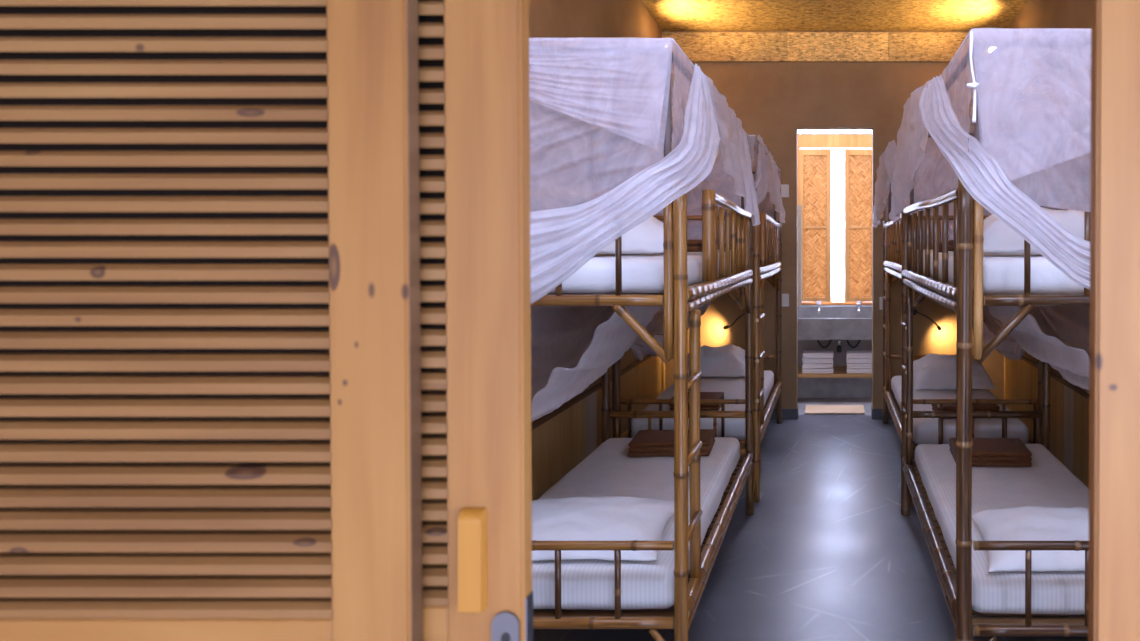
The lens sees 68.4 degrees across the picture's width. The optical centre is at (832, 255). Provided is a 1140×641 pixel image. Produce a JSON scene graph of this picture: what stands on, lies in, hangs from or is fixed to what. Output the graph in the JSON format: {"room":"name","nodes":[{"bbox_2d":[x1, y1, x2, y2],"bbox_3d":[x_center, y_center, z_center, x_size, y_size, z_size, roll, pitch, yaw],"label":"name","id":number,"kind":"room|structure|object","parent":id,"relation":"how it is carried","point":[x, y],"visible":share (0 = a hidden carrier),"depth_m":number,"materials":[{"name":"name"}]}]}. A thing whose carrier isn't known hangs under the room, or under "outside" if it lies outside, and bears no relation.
{"room":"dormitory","nodes":[
{"label":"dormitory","id":0,"kind":"room"},
{"bbox_2d":[529,0,662,423],"bbox_3d":[-1.700,-0.410,4.305,0.200,4.000,6.500,0,1,0],"label":"wall","id":1,"kind":"structure","parent":0,"point":[559,19],"depth_m":5.19,"materials":[{"name":"paint"}]},
{"bbox_2d":[0,0,422,640],"bbox_3d":[-1.082,0.466,1.022,1.076,2.300,0.031,0,1,0],"label":"door","id":2,"kind":"structure","parent":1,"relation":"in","point":[210,366],"depth_m":1.01,"materials":[{"name":"brown wood"}]},
{"bbox_2d":[418,0,532,640],"bbox_3d":[-0.931,0.465,1.051,1.038,2.300,0.052,0,1,0],"label":"door","id":3,"kind":"structure","parent":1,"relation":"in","point":[474,93],"depth_m":1.04,"materials":[{"name":"brown wood"}]},
{"bbox_2d":[531,355,664,499],"bbox_3d":[-1.585,1.227,4.333,0.030,0.685,6.030,0,1,0],"label":"wainscot","id":4,"kind":"structure","parent":1,"relation":"attached to","point":[564,437],"depth_m":4.86,"materials":[{"name":"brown wood"}]},
{"bbox_2d":[797,205,801,305],"bbox_3d":[-0.562,-0.003,8.071,0.475,1.040,0.040,0,1,0],"label":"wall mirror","id":5,"kind":"object","parent":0,"point":[799,207],"visible":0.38,"depth_m":8.05,"materials":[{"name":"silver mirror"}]},
{"bbox_2d":[533,398,1087,640],"bbox_3d":[0.000,1.630,5.013,4.400,0.100,8.060,0,1,0],"label":"floor","id":6,"kind":"structure","parent":0,"point":[827,551],"depth_m":4.13,"materials":[{"name":"concrete"}]},
{"bbox_2d":[529,46,753,640],"bbox_3d":[-0.948,0.448,3.679,0.942,2.302,2.234,0,1,0],"label":"bunk bed","id":7,"kind":"object","parent":6,"relation":"on","point":[678,300],"visible":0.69,"depth_m":2.65,"materials":[{"name":"brown wood"}]},
{"bbox_2d":[531,306,660,420],"bbox_3d":[-1.051,0.433,3.682,0.619,0.542,2.057,0,1,0],"label":"net","id":8,"kind":"object","parent":7,"relation":"hanging from","point":[572,347],"visible":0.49,"depth_m":3.48,"materials":[{"name":"white fabric"}]},
{"bbox_2d":[532,437,739,609],"bbox_3d":[-0.943,1.151,3.661,0.804,0.164,1.916,0,1,0],"label":"mattress","id":9,"kind":"object","parent":7,"relation":"on","point":[608,470],"visible":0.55,"depth_m":3.47,"materials":[{"name":"white fabric"}]},
{"bbox_2d":[532,496,673,560],"bbox_3d":[-0.965,1.020,2.984,0.695,0.114,0.540,0,1,0],"label":"pillow","id":10,"kind":"object","parent":9,"relation":"on","point":[607,518],"visible":0.66,"depth_m":2.89,"materials":[{"name":"white fabric"}]},
{"bbox_2d":[628,429,714,456],"bbox_3d":[-0.875,1.021,4.265,0.435,0.081,0.302,0,1,-3],"label":"folded blanket","id":11,"kind":"object","parent":9,"relation":"on","point":[646,443],"visible":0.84,"depth_m":4.13,"materials":[{"name":"brown fabric"}]},
{"bbox_2d":[549,252,730,293],"bbox_3d":[-0.945,0.055,3.672,0.778,0.142,1.947,0,1,0],"label":"mattress","id":12,"kind":"object","parent":7,"relation":"on","point":[641,273],"visible":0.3,"depth_m":2.71,"materials":[{"name":"white fabric"}]},
{"bbox_2d":[597,216,663,253],"bbox_3d":[-0.899,-0.094,2.996,0.620,0.172,0.437,0,1,-14],"label":"pillow","id":13,"kind":"object","parent":12,"relation":"on","point":[646,237],"visible":0.24,"depth_m":2.85,"materials":[{"name":"white fabric"}]},
{"bbox_2d":[687,239,701,251],"bbox_3d":[-0.749,-0.048,3.639,0.303,0.058,0.282,0,1,0],"label":"folded blanket","id":14,"kind":"object","parent":12,"relation":"on","point":[692,245],"visible":0.23,"depth_m":3.50,"materials":[{"name":"brown fabric"}]},
{"bbox_2d":[529,38,760,303],"bbox_3d":[-0.930,-0.188,3.607,1.074,1.076,2.439,0,1,0],"label":"net","id":15,"kind":"object","parent":7,"relation":"hanging from","point":[562,240],"visible":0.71,"depth_m":2.52,"materials":[{"name":"white fabric"}]},
{"bbox_2d":[612,139,781,502],"bbox_3d":[-0.943,0.402,6.100,0.962,2.326,2.276,0,1,0],"label":"bunk bed","id":16,"kind":"object","parent":6,"relation":"on","point":[767,236],"visible":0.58,"depth_m":5.14,"materials":[{"name":"brown wood"}]},
{"bbox_2d":[631,301,710,360],"bbox_3d":[-1.052,0.423,5.869,0.618,0.580,1.615,0,1,0],"label":"net","id":17,"kind":"object","parent":16,"relation":"hanging from","point":[655,328],"visible":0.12,"depth_m":5.38,"materials":[{"name":"white fabric"}]},
{"bbox_2d":[605,135,784,239],"bbox_3d":[-0.935,-0.305,6.057,1.062,1.071,2.456,0,1,0],"label":"net","id":18,"kind":"object","parent":16,"relation":"hanging from","point":[767,179],"visible":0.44,"depth_m":5.15,"materials":[{"name":"white fabric"}]},
{"bbox_2d":[631,370,773,438],"bbox_3d":[-0.931,1.117,6.081,0.805,0.166,1.976,0,1,0],"label":"mattress","id":19,"kind":"object","parent":16,"relation":"on","point":[733,387],"visible":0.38,"depth_m":5.44,"materials":[{"name":"white fabric"}]},
{"bbox_2d":[669,392,724,410],"bbox_3d":[-0.933,1.000,5.375,0.340,0.081,0.285,0,1,0],"label":"folded blanket","id":20,"kind":"object","parent":19,"relation":"on","point":[703,395],"visible":0.31,"depth_m":5.27,"materials":[{"name":"fabric"}]},
{"bbox_2d":[688,344,744,376],"bbox_3d":[-1.000,0.892,6.723,0.600,0.253,0.408,0,1,0],"label":"pillow","id":21,"kind":"object","parent":19,"relation":"on","point":[728,360],"visible":0.61,"depth_m":6.55,"materials":[{"name":"white fabric"}]},
{"bbox_2d":[798,378,871,397],"bbox_3d":[0.050,1.399,8.579,1.900,0.262,0.317,0,1,0],"label":"plinth","id":22,"kind":"object","parent":6,"relation":"on","point":[807,387],"visible":0.21,"depth_m":8.42,"materials":[{"name":"concrete"}]},
{"bbox_2d":[798,366,871,377],"bbox_3d":[0.050,1.250,8.437,1.900,0.035,0.598,0,1,0],"label":"shelf","id":23,"kind":"object","parent":22,"relation":"on","point":[839,371],"visible":0.11,"depth_m":8.14,"materials":[{"name":"brown wood"}]},
{"bbox_2d":[802,368,833,373],"bbox_3d":[-0.160,1.209,8.297,0.334,0.051,0.242,0,1,0],"label":"folded towel","id":24,"kind":"object","parent":23,"relation":"on","point":[804,370],"visible":0.77,"depth_m":8.18,"materials":[{"name":"white fabric"}]},
{"bbox_2d":[802,363,832,367],"bbox_3d":[-0.160,1.155,8.297,0.327,0.051,0.244,0,1,0],"label":"folded towel","id":25,"kind":"object","parent":24,"relation":"on","point":[805,365],"visible":0.73,"depth_m":8.18,"materials":[{"name":"white fabric"}]},
{"bbox_2d":[802,357,832,362],"bbox_3d":[-0.164,1.100,8.296,0.328,0.051,0.245,0,1,0],"label":"folded towel","id":26,"kind":"object","parent":25,"relation":"on","point":[804,360],"visible":0.8,"depth_m":8.18,"materials":[{"name":"white fabric"}]},
{"bbox_2d":[803,350,833,357],"bbox_3d":[-0.157,1.046,8.296,0.329,0.052,0.241,0,1,0],"label":"folded towel","id":27,"kind":"object","parent":26,"relation":"on","point":[818,353],"visible":1,"depth_m":8.18,"materials":[{"name":"white fabric"}]},
{"bbox_2d":[846,368,871,373],"bbox_3d":[0.308,1.209,8.298,0.331,0.051,0.239,0,1,0],"label":"folded towel","id":28,"kind":"object","parent":23,"relation":"on","point":[848,370],"visible":0.47,"depth_m":8.18,"materials":[{"name":"white fabric"}]},
{"bbox_2d":[846,362,871,367],"bbox_3d":[0.306,1.154,8.298,0.326,0.051,0.246,0,1,0],"label":"folded towel","id":29,"kind":"object","parent":28,"relation":"on","point":[849,365],"visible":0.5,"depth_m":8.18,"materials":[{"name":"white fabric"}]},
{"bbox_2d":[846,356,871,362],"bbox_3d":[0.303,1.100,8.297,0.324,0.051,0.242,0,1,0],"label":"folded towel","id":30,"kind":"object","parent":29,"relation":"on","point":[848,360],"visible":0.59,"depth_m":8.18,"materials":[{"name":"white fabric"}]},
{"bbox_2d":[847,351,871,357],"bbox_3d":[0.307,1.046,8.296,0.328,0.052,0.246,0,1,0],"label":"folded towel","id":31,"kind":"object","parent":30,"relation":"on","point":[850,354],"visible":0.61,"depth_m":8.18,"materials":[{"name":"white fabric"}]},
{"bbox_2d":[805,405,864,414],"bbox_3d":[0.018,1.529,7.755,0.585,0.023,0.365,0,1,0],"label":"bath mat","id":32,"kind":"object","parent":6,"relation":"on","point":[810,409],"visible":1,"depth_m":7.71,"materials":[{"name":"beige wood"}]},
{"bbox_2d":[882,139,1041,501],"bbox_3d":[0.912,0.402,6.103,0.920,2.326,2.281,0,1,0],"label":"bunk bed","id":33,"kind":"object","parent":6,"relation":"on","point":[891,230],"visible":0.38,"depth_m":6.07,"materials":[{"name":"brown wood"}]},
{"bbox_2d":[891,376,1028,444],"bbox_3d":[0.907,1.161,6.081,0.772,0.155,1.975,0,1,0],"label":"mattress","id":34,"kind":"object","parent":33,"relation":"on","point":[925,430],"visible":0.39,"depth_m":5.15,"materials":[{"name":"white fabric"}]},
{"bbox_2d":[913,353,995,389],"bbox_3d":[0.966,0.941,6.455,0.660,0.261,0.447,0,1,-3],"label":"pillow","id":35,"kind":"object","parent":34,"relation":"on","point":[933,371],"visible":0.72,"depth_m":6.27,"materials":[{"name":"white fabric"}]},
{"bbox_2d":[931,404,999,410],"bbox_3d":[0.909,1.050,5.375,0.425,0.080,0.285,0,1,-2],"label":"folded blanket","id":36,"kind":"object","parent":34,"relation":"on","point":[935,407],"visible":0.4,"depth_m":5.25,"materials":[{"name":"fabric"}]},
{"bbox_2d":[872,135,1055,245],"bbox_3d":[0.889,-0.323,6.062,1.081,1.036,2.451,0,1,0],"label":"net","id":37,"kind":"object","parent":33,"relation":"hanging from","point":[885,169],"visible":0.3,"depth_m":5.59,"materials":[{"name":"white fabric"}]},
{"bbox_2d":[983,305,1025,360],"bbox_3d":[0.999,0.432,5.870,0.624,0.602,1.615,0,1,0],"label":"net","id":38,"kind":"object","parent":33,"relation":"hanging from","point":[1011,349],"visible":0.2,"depth_m":5.34,"materials":[{"name":"white fabric"}]},
{"bbox_2d":[901,39,1090,640],"bbox_3d":[0.874,0.436,3.683,0.928,2.326,2.245,0,1,0],"label":"bunk bed","id":39,"kind":"object","parent":6,"relation":"on","point":[965,296],"visible":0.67,"depth_m":2.61,"materials":[{"name":"brown wood"}]},
{"bbox_2d":[889,28,1090,289],"bbox_3d":[0.855,-0.228,3.615,1.064,1.056,2.427,0,1,0],"label":"net","id":40,"kind":"object","parent":39,"relation":"hanging from","point":[928,108],"visible":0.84,"depth_m":2.52,"materials":[{"name":"white fabric"}]},
{"bbox_2d":[915,444,1088,613],"bbox_3d":[0.864,1.180,3.667,0.778,0.150,1.906,0,1,0],"label":"mattress","id":41,"kind":"object","parent":39,"relation":"on","point":[1046,483],"visible":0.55,"depth_m":3.53,"materials":[{"name":"white fabric"}]},
{"bbox_2d":[949,438,1031,466],"bbox_3d":[0.843,1.057,4.210,0.404,0.081,0.322,0,1,0],"label":"folded blanket","id":42,"kind":"object","parent":41,"relation":"on","point":[1006,452],"visible":0.83,"depth_m":4.07,"materials":[{"name":"brown fabric"}]},
{"bbox_2d":[972,506,1088,571],"bbox_3d":[0.875,1.053,2.964,0.640,0.122,0.499,0,1,3],"label":"pillow","id":43,"kind":"object","parent":41,"relation":"on","point":[1024,523],"visible":0.62,"depth_m":2.88,"materials":[{"name":"white fabric"}]},
{"bbox_2d":[923,252,1083,294],"bbox_3d":[0.869,0.054,3.671,0.748,0.141,1.946,0,1,0],"label":"mattress","id":44,"kind":"object","parent":39,"relation":"on","point":[1002,273],"visible":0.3,"depth_m":2.70,"materials":[{"name":"white fabric"}]},
{"bbox_2d":[949,240,952,250],"bbox_3d":[0.698,-0.047,3.629,0.308,0.059,0.259,0,1,0],"label":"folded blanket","id":45,"kind":"object","parent":44,"relation":"on","point":[950,241],"visible":0.1,"depth_m":3.64,"materials":[{"name":"fabric"}]},
{"bbox_2d":[983,207,1083,253],"bbox_3d":[0.800,-0.096,2.976,0.560,0.178,0.438,0,1,9],"label":"pillow","id":46,"kind":"object","parent":44,"relation":"on","point":[998,237],"visible":0.25,"depth_m":2.81,"materials":[{"name":"white fabric"}]},
{"bbox_2d":[988,306,1089,389],"bbox_3d":[0.962,0.398,3.683,0.625,0.469,2.062,0,1,0],"label":"net","id":47,"kind":"object","parent":39,"relation":"hanging from","point":[1058,336],"visible":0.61,"depth_m":3.47,"materials":[{"name":"white fabric"}]},
{"bbox_2d":[1088,0,1139,640],"bbox_3d":[0.879,0.466,1.022,1.082,2.300,0.031,0,1,0],"label":"door","id":48,"kind":"structure","parent":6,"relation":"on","point":[1114,380],"depth_m":1.00,"materials":[{"name":"brown wood"}]},
{"bbox_2d":[663,31,1005,408],"bbox_3d":[0.015,-0.429,7.435,3.230,3.950,0.160,0,1,0],"label":"wall","id":49,"kind":"structure","parent":0,"point":[772,101],"depth_m":7.34,"materials":[{"name":"paint"}]},
{"bbox_2d":[723,313,744,329],"bbox_3d":[-0.860,0.590,7.250,0.319,0.182,0.109,-1,1,-39],"label":"reading lamp","id":50,"kind":"object","parent":49,"relation":"attached to","point":[726,326],"visible":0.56,"depth_m":7.17,"materials":[{"name":"black metal"}]},
{"bbox_2d":[781,184,788,196],"bbox_3d":[-0.452,-0.613,7.345,0.074,0.120,0.014,0,1,0],"label":"light switch","id":51,"kind":"object","parent":49,"relation":"attached to","point":[784,187],"visible":0.98,"depth_m":7.34,"materials":[{"name":"beige plastic"}]},
{"bbox_2d":[782,294,788,305],"bbox_3d":[-0.452,0.417,7.359,0.074,0.120,0.014,0,1,0],"label":"light switch","id":52,"kind":"object","parent":49,"relation":"attached to","point":[785,297],"visible":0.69,"depth_m":7.36,"materials":[{"name":"beige plastic"}]},
{"bbox_2d":[770,405,892,419],"bbox_3d":[0.015,1.496,7.456,3.230,0.100,0.172,0,1,0],"label":"baseboard","id":53,"kind":"structure","parent":49,"relation":"attached to","point":[787,414],"depth_m":7.37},
{"bbox_2d":[662,32,1006,61],"bbox_3d":[0.015,-1.957,7.315,3.228,0.270,0.034,0,1,0],"label":"ceiling beam","id":54,"kind":"structure","parent":49,"relation":"attached to","point":[697,46],"depth_m":7.30,"materials":[{"name":"brown wood"}]},
{"bbox_2d":[879,297,882,309],"bbox_3d":[0.475,0.447,7.359,0.074,0.120,0.014,0,1,0],"label":"light switch","id":55,"kind":"object","parent":49,"relation":"attached to","point":[880,298],"visible":0.42,"depth_m":7.36,"materials":[{"name":"beige plastic"}]},
{"bbox_2d":[913,309,941,330],"bbox_3d":[0.852,0.594,7.251,0.321,0.190,0.103,1,1,39],"label":"reading lamp","id":56,"kind":"object","parent":49,"relation":"attached to","point":[915,312],"visible":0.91,"depth_m":7.19,"materials":[{"name":"black metal"}]},
{"bbox_2d":[642,0,1026,30],"bbox_3d":[0.015,-2.284,4.178,3.630,0.450,6.700,0,1,0],"label":"ceiling","id":57,"kind":"structure","parent":0,"point":[670,15],"depth_m":6.88,"materials":[{"name":"brown wood"}]},
{"bbox_2d":[797,133,871,365],"bbox_3d":[0.000,0.080,8.797,4.400,2.895,0.150,0,1,0],"label":"wall","id":58,"kind":"structure","parent":0,"point":[839,359],"depth_m":8.74,"materials":[{"name":"paint"}]},
{"bbox_2d":[797,135,871,304],"bbox_3d":[0.050,-0.401,8.680,0.940,1.890,0.150,0,1,0],"label":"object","id":59,"kind":"structure","parent":58,"relation":"in","point":[813,166],"depth_m":8.63,"materials":[{"name":"orange wood"}]},
{"bbox_2d":[799,149,830,301],"bbox_3d":[-0.198,-0.333,8.639,0.352,1.685,0.030,0,1,6],"label":"shutter","id":60,"kind":"object","parent":59,"relation":"attached to","point":[814,165],"depth_m":8.63,"materials":[{"name":"brown wicker"}]},
{"bbox_2d":[844,149,871,301],"bbox_3d":[0.301,-0.333,8.639,0.347,1.685,0.030,0,1,-6],"label":"shutter","id":61,"kind":"object","parent":59,"relation":"attached to","point":[857,162],"depth_m":8.63,"materials":[{"name":"brown wicker"}]},
{"bbox_2d":[798,301,871,351],"bbox_3d":[0.050,0.765,8.421,1.900,0.534,0.619,0,1,0],"label":"washbasin","id":62,"kind":"object","parent":58,"relation":"attached to","point":[817,322],"visible":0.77,"depth_m":8.11,"materials":[{"name":"concrete"}]},
{"bbox_2d":[816,301,821,313],"bbox_3d":[-0.155,0.562,8.536,0.060,0.130,0.149,0,1,0],"label":"tap","id":63,"kind":"object","parent":62,"relation":"on","point":[818,308],"depth_m":8.55,"materials":[{"name":"silver metal"}]},
{"bbox_2d":[856,301,861,313],"bbox_3d":[0.285,0.562,8.536,0.060,0.130,0.149,0,1,0],"label":"tap","id":64,"kind":"object","parent":62,"relation":"on","point":[858,308],"depth_m":8.55,"materials":[{"name":"silver metal"}]},
{"bbox_2d":[1006,0,1090,393],"bbox_3d":[1.730,-0.410,4.305,0.200,4.000,6.500,0,1,0],"label":"wall","id":65,"kind":"structure","parent":0,"point":[1035,14],"depth_m":5.74,"materials":[{"name":"paint"}]},
{"bbox_2d":[989,48,1024,63],"bbox_3d":[1.481,-1.719,6.677,0.296,0.151,0.100,0,1,0],"label":"wall lamp","id":66,"kind":"object","parent":65,"relation":"attached to","point":[992,54],"visible":0.77,"depth_m":6.65,"materials":[{"name":"silver metal"}]},
{"bbox_2d":[1004,356,1088,487],"bbox_3d":[1.615,1.227,4.333,0.030,0.685,6.030,0,1,0],"label":"wainscot","id":67,"kind":"structure","parent":65,"relation":"attached to","point":[1069,409],"depth_m":5.51,"materials":[{"name":"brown wood"}]},
{"label":"outside","id":68,"kind":"structure","parent":0,"visible":0},
{"bbox_3d":[0.000,1.625,12.534,16.000,0.100,6.980,0,1,0],"label":"ground","id":69,"kind":"structure","parent":68,"visible":0},
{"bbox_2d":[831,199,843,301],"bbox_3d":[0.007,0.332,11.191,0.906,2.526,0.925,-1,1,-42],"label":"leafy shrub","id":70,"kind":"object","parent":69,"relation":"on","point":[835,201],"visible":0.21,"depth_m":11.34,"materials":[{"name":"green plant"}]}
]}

